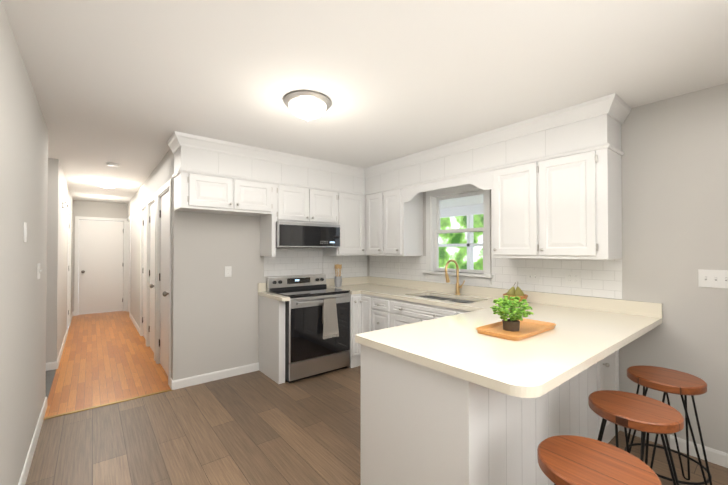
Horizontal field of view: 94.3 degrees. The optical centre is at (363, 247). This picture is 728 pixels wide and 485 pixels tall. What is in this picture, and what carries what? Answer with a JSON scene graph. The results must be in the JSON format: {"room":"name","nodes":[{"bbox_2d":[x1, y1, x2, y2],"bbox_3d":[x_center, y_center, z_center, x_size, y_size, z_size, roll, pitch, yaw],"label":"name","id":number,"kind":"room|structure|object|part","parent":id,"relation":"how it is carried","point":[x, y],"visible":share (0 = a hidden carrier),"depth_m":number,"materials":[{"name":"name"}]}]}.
{"room":"kitchen","nodes":[
{"label":"kitchen","id":0,"kind":"room"},
{"bbox_2d":[0,0,72,484],"bbox_3d":[-2.577,0.179,2.610,0.120,2.440,11.500,0,-1,-39],"label":"wall","id":1,"kind":"structure","parent":0,"point":[23,161],"depth_m":2.00,"materials":[{"name":"grey paint"}]},
{"bbox_2d":[24,222,26,241],"bbox_3d":[-1.980,-0.087,1.976,0.008,0.115,0.070,0,-1,-39],"label":"light switch","id":2,"kind":"object","parent":1,"relation":"attached to","point":[25,231],"visible":1,"depth_m":1.97,"materials":[{"name":"white plastic"}]},
{"bbox_2d":[18,397,46,484],"bbox_3d":[-0.856,1.334,0.570,0.012,0.088,6.182,0,-1,-39],"label":"baseboard","id":3,"kind":"structure","parent":1,"relation":"attached to","point":[25,471],"depth_m":2.26,"materials":[{"name":"white wood"}]},
{"bbox_2d":[37,263,41,278],"bbox_3d":[-2.404,0.178,2.505,0.018,0.115,0.116,0,-1,-39],"label":"light switch","id":4,"kind":"object","parent":1,"relation":"attached to","point":[38,270],"visible":1,"depth_m":2.46,"materials":[{"name":"white plastic"}]},
{"bbox_2d":[46,362,53,370],"bbox_3d":[-4.112,1.364,3.471,1.350,0.088,0.012,0,-1,-39],"label":"baseboard","id":5,"kind":"structure","parent":1,"relation":"attached to","point":[49,366],"depth_m":3.88,"materials":[{"name":"white wood"}]},
{"bbox_2d":[55,330,67,368],"bbox_3d":[-4.206,1.377,4.719,0.012,0.088,2.072,0,-1,-39],"label":"baseboard","id":6,"kind":"structure","parent":1,"relation":"attached to","point":[57,362],"depth_m":4.39,"materials":[{"name":"white wood"}]},
{"bbox_2d":[67,206,70,329],"bbox_3d":[-5.178,0.382,5.855,0.113,2.102,0.904,0,-1,-39],"label":"door frame","id":7,"kind":"structure","parent":1,"relation":"attached to","point":[69,210],"depth_m":6.16,"materials":[{"name":"white wood"}]},
{"bbox_2d":[72,200,126,311],"bbox_3d":[-5.815,0.230,7.463,1.180,2.440,0.120,0,-1,-39],"label":"wall","id":8,"kind":"structure","parent":0,"point":[98,209],"depth_m":7.35,"materials":[{"name":"grey paint"}]},
{"bbox_2d":[78,220,123,314],"bbox_3d":[-5.765,0.430,7.423,0.774,2.022,0.112,0,-1,-39],"label":"door","id":9,"kind":"structure","parent":8,"relation":"in","point":[100,266],"depth_m":7.43,"materials":[{"name":"white wood"}]},
{"bbox_2d":[127,149,171,326],"bbox_3d":[-3.637,0.210,5.610,0.120,2.440,5.500,0,-1,-39],"label":"wall","id":10,"kind":"structure","parent":0,"point":[159,177],"depth_m":5.81,"materials":[{"name":"grey paint"}]},
{"bbox_2d":[74,215,130,316],"bbox_3d":[-5.430,0.395,7.090,1.008,2.102,0.942,0,-1,-39],"label":"door frame","id":11,"kind":"structure","parent":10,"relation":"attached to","point":[126,221],"depth_m":7.40,"materials":[{"name":"white wood"}]},
{"bbox_2d":[128,221,129,310],"bbox_3d":[-5.069,0.432,7.339,0.047,2.016,0.734,0,-1,-39],"label":"hall door","id":12,"kind":"structure","parent":10,"relation":"in","point":[129,267],"depth_m":7.48,"materials":[{"name":"white wood"}]},
{"bbox_2d":[130,313,139,333],"bbox_3d":[-4.229,1.393,6.225,0.012,0.088,1.900,0,-1,-39],"label":"baseboard","id":13,"kind":"structure","parent":10,"relation":"attached to","point":[131,317],"depth_m":6.07,"materials":[{"name":"white wood"}]},
{"bbox_2d":[142,209,145,338],"bbox_3d":[-3.355,0.410,5.216,0.047,2.016,0.644,0,-1,-39],"label":"hall door","id":14,"kind":"structure","parent":10,"relation":"in","point":[144,296],"depth_m":5.33,"materials":[{"name":"white wood"}]},
{"bbox_2d":[140,193,154,360],"bbox_3d":[-3.078,0.372,4.890,0.113,2.102,1.644,0,-1,-39],"label":"door frame","id":15,"kind":"structure","parent":10,"relation":"attached to","point":[146,205],"depth_m":4.85,"materials":[{"name":"white wood"}]},
{"bbox_2d":[149,202,154,351],"bbox_3d":[-2.868,0.404,4.561,0.112,2.016,0.714,0,-1,-39],"label":"hall door","id":16,"kind":"structure","parent":10,"relation":"in","point":[152,246],"depth_m":4.67,"materials":[{"name":"white wood"}]},
{"bbox_2d":[155,179,171,384],"bbox_3d":[-2.220,0.361,3.828,0.113,2.102,0.934,0,-1,-39],"label":"door frame","id":17,"kind":"structure","parent":10,"relation":"attached to","point":[165,188],"depth_m":4.11,"materials":[{"name":"white wood"}]},
{"bbox_2d":[159,191,168,374],"bbox_3d":[-2.256,0.396,3.803,0.112,2.016,0.784,0,-1,-39],"label":"hall door","id":18,"kind":"structure","parent":10,"relation":"in","point":[164,287],"depth_m":3.87,"materials":[{"name":"white wood"}]},
{"bbox_2d":[171,152,368,380],"bbox_3d":[-0.945,0.196,4.178,2.510,2.440,0.110,0,-1,-39],"label":"wall","id":19,"kind":"structure","parent":0,"point":[214,319],"depth_m":3.58,"materials":[{"name":"grey paint"}]},
{"bbox_2d":[171,133,234,176],"bbox_3d":[-1.594,-0.868,3.369,0.470,0.330,0.346,0,-1,-39],"label":"soffit","id":20,"kind":"object","parent":19,"relation":"attached to","point":[192,153],"depth_m":3.23,"materials":[{"name":"white wood"}]},
{"bbox_2d":[173,173,234,213],"bbox_3d":[-1.594,-0.539,3.365,0.470,0.359,0.346,0,-1,-39],"label":"upper cabinet","id":21,"kind":"object","parent":19,"relation":"attached to","point":[193,192],"depth_m":3.24,"materials":[{"name":"white wood"}]},
{"bbox_2d":[170,362,258,389],"bbox_3d":[-1.550,1.366,3.599,0.882,0.088,0.012,0,-1,-39],"label":"baseboard","id":22,"kind":"structure","parent":19,"relation":"attached to","point":[199,379],"depth_m":3.56,"materials":[{"name":"white wood"}]},
{"bbox_2d":[225,266,231,276],"bbox_3d":[-1.477,0.266,3.672,0.070,0.115,0.007,0,-1,-39],"label":"outlet","id":23,"kind":"object","parent":19,"relation":"attached to","point":[228,271],"visible":1,"depth_m":3.67,"materials":[{"name":"white plastic"}]},
{"bbox_2d":[227,177,274,216],"bbox_3d":[-1.252,-0.536,3.642,0.410,0.359,0.346,0,-1,-39],"label":"upper cabinet","id":24,"kind":"object","parent":19,"relation":"attached to","point":[252,198],"depth_m":3.53,"materials":[{"name":"white wood"}]},
{"bbox_2d":[235,143,278,184],"bbox_3d":[-1.241,-0.865,3.654,0.437,0.330,0.346,0,-1,-39],"label":"soffit","id":25,"kind":"object","parent":19,"relation":"attached to","point":[252,163],"depth_m":3.52,"materials":[{"name":"white wood"}]},
{"bbox_2d":[263,185,310,224],"bbox_3d":[-0.900,-0.495,3.926,0.405,0.436,0.346,0,-1,-39],"label":"upper cabinet","id":26,"kind":"object","parent":19,"relation":"attached to","point":[292,202],"depth_m":3.78,"materials":[{"name":"white wood"}]},
{"bbox_2d":[276,222,339,247],"bbox_3d":[-0.725,-0.132,4.020,0.786,0.276,0.411,0,-1,-39],"label":"microwave","id":27,"kind":"object","parent":26,"relation":"attached to","point":[298,235],"visible":0.98,"depth_m":3.83,"materials":[{"name":"silver metal"}]},
{"bbox_2d":[275,153,310,188],"bbox_3d":[-0.907,-0.862,3.924,0.423,0.330,0.346,0,-1,-39],"label":"upper cabinet","id":28,"kind":"object","parent":19,"relation":"attached to","point":[292,169],"depth_m":3.80,"materials":[{"name":"white wood"}]},
{"bbox_2d":[264,248,366,278],"bbox_3d":[-0.548,0.217,4.408,1.560,0.398,0.029,0,-1,-39],"label":"tile backsplash","id":29,"kind":"structure","parent":19,"relation":"attached to","point":[287,261],"depth_m":4.31,"materials":[{"name":"white tile"}]},
{"bbox_2d":[311,189,338,224],"bbox_3d":[-0.588,-0.492,4.177,0.395,0.436,0.346,0,-1,-39],"label":"upper cabinet","id":30,"kind":"object","parent":19,"relation":"attached to","point":[324,203],"depth_m":4.05,"materials":[{"name":"white wood"}]},
{"bbox_2d":[311,158,338,192],"bbox_3d":[-0.599,-0.859,4.172,0.392,0.330,0.346,0,-1,-39],"label":"upper cabinet","id":31,"kind":"object","parent":19,"relation":"attached to","point":[324,174],"depth_m":4.06,"materials":[{"name":"white wood"}]},
{"bbox_2d":[323,193,362,255],"bbox_3d":[-0.271,-0.300,4.431,0.420,0.816,0.346,0,-1,-39],"label":"upper cabinet","id":32,"kind":"object","parent":19,"relation":"attached to","point":[350,204],"depth_m":4.30,"materials":[{"name":"white wood"}]},
{"bbox_2d":[339,165,366,192],"bbox_3d":[-0.136,-0.856,4.546,0.798,0.330,0.346,0,-1,-39],"label":"upper cabinet","id":33,"kind":"object","parent":19,"relation":"attached to","point":[352,179],"depth_m":4.32,"materials":[{"name":"white wood"}]},
{"bbox_2d":[258,283,289,301],"bbox_3d":[-0.986,0.480,3.658,0.087,0.139,0.637,0,-1,-39],"label":"countertop","id":34,"kind":"structure","parent":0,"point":[261,286],"depth_m":3.68,"materials":[{"name":"beige stone"}]},
{"bbox_2d":[2,0,727,203],"bbox_3d":[-1.725,-1.093,3.311,5.070,0.120,11.740,0,-1,-39],"label":"ceiling","id":35,"kind":"structure","parent":0,"point":[130,87],"depth_m":1.98,"materials":[{"name":"white paint"}]},
{"bbox_2d":[95,181,118,187],"bbox_3d":[-4.034,-0.972,5.301,0.304,0.082,0.304,0,-1,-39],"label":"light","id":36,"kind":"object","parent":35,"relation":"attached to","point":[107,184],"visible":1,"depth_m":5.21,"materials":[{"name":"white glass"}]},
{"bbox_2d":[106,162,119,166],"bbox_3d":[-3.074,-1.007,4.136,0.130,0.034,0.130,0,-1,-39],"label":"smoke detector","id":37,"kind":"object","parent":35,"relation":"attached to","point":[111,164],"visible":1,"depth_m":4.10,"materials":[{"name":"white plastic"}]},
{"bbox_2d":[283,90,331,121],"bbox_3d":[-0.402,-0.968,2.411,0.340,0.148,0.340,0,-1,-39],"label":"kitchen ceiling light","id":38,"kind":"object","parent":35,"relation":"attached to","point":[307,105],"visible":1,"depth_m":2.32,"materials":[{"name":"white glass"}]},
{"bbox_2d":[25,311,727,484],"bbox_3d":[-1.725,1.436,3.284,5.070,0.060,11.740,0,-1,-39],"label":"floor","id":39,"kind":"structure","parent":0,"point":[258,427],"depth_m":2.62,"materials":[{"name":"wood"}]},
{"bbox_2d":[43,389,171,419],"bbox_3d":[-2.253,1.401,3.039,0.936,0.006,0.036,0,-1,-39],"label":"threshold strip","id":40,"kind":"object","parent":39,"relation":"on","point":[66,413],"visible":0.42,"depth_m":3.00,"materials":[{"name":"brown wood"}]},
{"bbox_2d":[266,274,349,382],"bbox_3d":[-0.630,0.882,3.909,0.775,1.062,0.653,0,-1,-39],"label":"range","id":41,"kind":"object","parent":39,"relation":"on","point":[310,351],"visible":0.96,"depth_m":3.67,"materials":[{"name":"grey"}]},
{"bbox_2d":[322,298,338,338],"bbox_3d":[-0.368,0.781,3.707,0.209,0.434,0.037,0,-1,-39],"label":"hanging towel","id":42,"kind":"object","parent":41,"relation":"hanging from","point":[329,319],"visible":1,"depth_m":3.70,"materials":[{"name":"beige fabric"}]},
{"bbox_2d":[349,294,358,365],"bbox_3d":[0.011,0.989,4.464,0.644,0.860,0.627,0,-1,-39],"label":"base cabinet","id":43,"kind":"object","parent":39,"relation":"on","point":[354,298],"depth_m":3.95,"materials":[{"name":"white wood"}]},
{"bbox_2d":[326,278,357,293],"bbox_3d":[-0.298,0.486,4.213,0.108,0.139,0.637,0,-1,-39],"label":"countertop","id":44,"kind":"structure","parent":43,"relation":"on","point":[352,285],"depth_m":4.47,"materials":[{"name":"beige stone"}]},
{"bbox_2d":[334,264,341,286],"bbox_3d":[-0.333,0.365,4.365,0.101,0.304,0.099,0,-1,-39],"label":"utensil holder","id":45,"kind":"object","parent":44,"relation":"on","point":[338,281],"visible":1,"depth_m":4.33,"materials":[{"name":"grey"}]},
{"bbox_2d":[359,294,370,333],"bbox_3d":[0.267,0.986,4.148,0.644,0.860,0.185,0,-1,-39],"label":"base cabinet","id":46,"kind":"object","parent":39,"relation":"on","point":[364,300],"depth_m":3.96,"materials":[{"name":"white wood"}]},
{"bbox_2d":[371,295,430,330],"bbox_3d":[0.427,0.984,3.950,0.644,0.860,0.325,0,-1,-39],"label":"base cabinet","id":47,"kind":"object","parent":39,"relation":"on","point":[383,309],"depth_m":3.64,"materials":[{"name":"white wood"}]},
{"bbox_2d":[391,314,450,326],"bbox_3d":[0.808,1.099,3.476,0.644,0.620,0.890,0,-1,-39],"label":"base cabinet","id":48,"kind":"object","parent":39,"relation":"on","point":[414,318],"depth_m":3.35,"materials":[{"name":"white wood"}]},
{"bbox_2d":[455,309,471,314],"bbox_3d":[1.166,0.974,3.034,0.644,0.860,0.300,0,-1,-39],"label":"base cabinet","id":49,"kind":"object","parent":39,"relation":"on","point":[457,311],"depth_m":2.95,"materials":[{"name":"white"}]},
{"bbox_2d":[355,342,602,484],"bbox_3d":[0.781,0.964,2.072,1.481,0.860,0.713,0,-1,-39],"label":"base cabinet","id":50,"kind":"object","parent":39,"relation":"on","point":[422,425],"depth_m":1.60,"materials":[{"name":"white wood"}]},
{"bbox_2d":[355,308,641,397],"bbox_3d":[0.765,0.512,1.931,1.320,0.039,0.980,0,-1,-39],"label":"countertop","id":51,"kind":"structure","parent":50,"relation":"on","point":[586,332],"depth_m":1.65,"materials":[{"name":"beige stone"}]},
{"bbox_2d":[476,318,556,340],"bbox_3d":[0.906,0.479,2.000,0.514,0.026,0.264,0,-1,-39],"label":"tray","id":52,"kind":"object","parent":51,"relation":"on","point":[529,328],"visible":0.85,"depth_m":1.96,"materials":[{"name":"brown wood"}]},
{"bbox_2d":[490,295,533,330],"bbox_3d":[0.854,0.383,1.978,0.220,0.200,0.233,0,-1,-39],"label":"potted plant","id":53,"kind":"object","parent":52,"relation":"on","point":[506,305],"visible":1,"depth_m":1.94,"materials":[{"name":"green plant"}]},
{"bbox_2d":[342,276,661,334],"bbox_3d":[0.826,0.478,3.440,0.671,0.139,3.252,0,-1,-39],"label":"countertop","id":54,"kind":"structure","parent":50,"relation":"on","point":[647,316],"depth_m":2.92,"materials":[{"name":"beige stone"}]},
{"bbox_2d":[417,295,474,302],"bbox_3d":[0.818,0.651,3.438,0.424,0.205,0.814,0,-1,-39],"label":"undermount sink","id":55,"kind":"object","parent":54,"relation":"in","point":[446,299],"visible":0.15,"depth_m":3.62,"materials":[{"name":"silver metal"}]},
{"bbox_2d":[445,259,464,294],"bbox_3d":[0.953,0.318,3.542,0.240,0.380,0.118,0,-1,-39],"label":"faucet","id":56,"kind":"object","parent":54,"relation":"on","point":[458,287],"visible":1,"depth_m":3.60,"materials":[{"name":"gold metal"}]},
{"bbox_2d":[503,284,527,303],"bbox_3d":[1.349,0.405,3.014,0.210,0.196,0.210,0,-1,-39],"label":"fruit bowl","id":57,"kind":"object","parent":54,"relation":"on","point":[513,292],"visible":0.73,"depth_m":2.98,"materials":[{"name":"brown food"}]},
{"bbox_2d":[537,435,661,484],"bbox_3d":[0.771,1.042,1.127,0.387,0.645,0.387,0,-1,-39],"label":"stool","id":58,"kind":"object","parent":39,"relation":"on","point":[570,460],"visible":1,"depth_m":1.12,"materials":[{"name":"brown wood"}]},
{"bbox_2d":[603,350,619,442],"bbox_3d":[1.546,0.971,2.689,0.486,0.860,0.713,0,-1,-39],"label":"base cabinet","id":59,"kind":"object","parent":39,"relation":"on","point":[611,362],"depth_m":2.41,"materials":[{"name":"white wood"}]},
{"bbox_2d":[588,390,683,484],"bbox_3d":[1.232,1.046,1.544,0.436,0.645,0.435,0,-1,-39],"label":"stool","id":60,"kind":"object","parent":39,"relation":"on","point":[638,412],"visible":0.98,"depth_m":1.49,"materials":[{"name":"brown wood"}]},
{"bbox_2d":[624,365,711,484],"bbox_3d":[1.705,1.050,1.913,0.424,0.645,0.423,0,-1,-39],"label":"stool","id":61,"kind":"object","parent":39,"relation":"on","point":[666,381],"visible":0.85,"depth_m":1.84,"materials":[{"name":"brown wood"}]},
{"bbox_2d":[369,83,727,452],"bbox_3d":[1.966,0.180,2.666,0.120,2.440,6.120,0,-1,-39],"label":"wall","id":62,"kind":"structure","parent":0,"point":[674,164],"depth_m":2.32,"materials":[{"name":"grey paint"}]},
{"bbox_2d":[363,189,382,255],"bbox_3d":[0.252,-0.300,4.420,0.346,0.816,0.366,0,-1,-39],"label":"upper cabinet","id":63,"kind":"object","parent":62,"relation":"attached to","point":[373,201],"depth_m":4.31,"materials":[{"name":"white wood"}]},
{"bbox_2d":[367,157,402,192],"bbox_3d":[0.366,-0.858,4.297,0.329,0.330,0.710,0,-1,-39],"label":"upper cabinet","id":64,"kind":"object","parent":62,"relation":"attached to","point":[391,172],"depth_m":4.15,"materials":[{"name":"white wood"}]},
{"bbox_2d":[383,185,422,255],"bbox_3d":[0.475,-0.303,4.144,0.346,0.816,0.344,0,-1,-39],"label":"upper cabinet","id":65,"kind":"object","parent":62,"relation":"attached to","point":[402,208],"depth_m":4.01,"materials":[{"name":"white wood"}]},
{"bbox_2d":[403,133,490,191],"bbox_3d":[0.935,-0.866,3.593,0.329,0.330,1.100,0,-1,-39],"label":"upper cabinet","id":66,"kind":"object","parent":62,"relation":"attached to","point":[463,162],"depth_m":3.40,"materials":[{"name":"white wood"}]},
{"bbox_2d":[422,184,493,284],"bbox_3d":[1.048,-0.149,3.766,0.170,1.060,0.900,0,-1,-39],"label":"window","id":67,"kind":"structure","parent":62,"relation":"in","point":[431,228],"depth_m":3.79,"materials":[{"name":"white wood"}]},
{"bbox_3d":[1.081,-0.157,3.793,0.065,0.874,0.672,0,-1,-39],"label":"window sash","id":68,"kind":"part","parent":67,"relation":"part of","materials":[{"name":"white wood"}]},
{"bbox_2d":[370,255,621,298],"bbox_3d":[1.007,0.256,3.739,0.021,0.305,3.023,0,-1,-39],"label":"tile backsplash","id":69,"kind":"structure","parent":62,"relation":"attached to","point":[602,278],"depth_m":3.03,"materials":[{"name":"white tile"}]},
{"bbox_2d":[396,263,399,271],"bbox_3d":[0.441,0.263,4.442,0.007,0.115,0.070,0,-1,-39],"label":"outlet","id":70,"kind":"object","parent":69,"relation":"attached to","point":[397,267],"visible":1,"depth_m":4.43,"materials":[{"name":"white plastic"}]},
{"bbox_2d":[526,270,539,282],"bbox_3d":[1.536,0.264,3.077,0.018,0.115,0.116,0,-1,-39],"label":"outlet","id":71,"kind":"object","parent":69,"relation":"attached to","point":[533,276],"visible":1,"depth_m":3.07,"materials":[{"name":"white plastic"}]},
{"bbox_2d":[565,271,580,285],"bbox_3d":[1.748,0.262,2.823,0.007,0.115,0.116,0,-1,-39],"label":"outlet","id":72,"kind":"object","parent":69,"relation":"attached to","point":[572,278],"visible":1,"depth_m":2.82,"materials":[{"name":"white plastic"}]},
{"bbox_2d":[487,153,538,257],"bbox_3d":[1.404,-0.315,2.992,0.346,0.816,0.416,0,-1,-39],"label":"upper cabinet","id":73,"kind":"object","parent":62,"relation":"attached to","point":[513,185],"depth_m":2.87,"materials":[{"name":"white wood"}]},
{"bbox_2d":[491,97,622,164],"bbox_3d":[1.559,-0.874,2.820,0.329,0.330,0.886,0,-1,-39],"label":"soffit","id":74,"kind":"object","parent":62,"relation":"attached to","point":[601,119],"depth_m":2.59,"materials":[{"name":"white wood"}]},
{"bbox_2d":[539,141,622,259],"bbox_3d":[1.683,-0.318,2.647,0.346,0.816,0.470,0,-1,-39],"label":"upper cabinet","id":75,"kind":"object","parent":62,"relation":"attached to","point":[552,181],"depth_m":2.50,"materials":[{"name":"white wood"}]},
{"bbox_2d":[670,435,727,467],"bbox_3d":[2.932,1.342,1.352,0.012,0.088,2.560,0,-1,-39],"label":"baseboard","id":76,"kind":"structure","parent":62,"relation":"attached to","point":[717,457],"depth_m":2.22,"materials":[{"name":"white wood"}]},
{"bbox_2d":[698,269,727,287],"bbox_3d":[2.270,0.205,2.179,0.018,0.115,0.162,0,-1,-39],"label":"light switch","id":77,"kind":"object","parent":62,"relation":"attached to","point":[714,278],"visible":1,"depth_m":2.19,"materials":[{"name":"white plastic"}]},
{"label":"outside","id":78,"kind":"structure","parent":0,"visible":0},
{"bbox_2d":[439,214,483,269],"bbox_3d":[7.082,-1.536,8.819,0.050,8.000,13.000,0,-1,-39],"label":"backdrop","id":79,"kind":"structure","parent":78,"point":[460,250],"depth_m":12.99,"materials":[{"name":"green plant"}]},
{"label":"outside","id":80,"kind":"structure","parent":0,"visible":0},
{"bbox_2d":[439,195,483,269],"bbox_3d":[2.415,0.321,4.711,2.790,2.600,6.500,0,-1,-39],"label":"sunroom","id":81,"kind":"structure","parent":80,"point":[459,203],"depth_m":7.02,"materials":[{"name":"white paint"}]}
]}

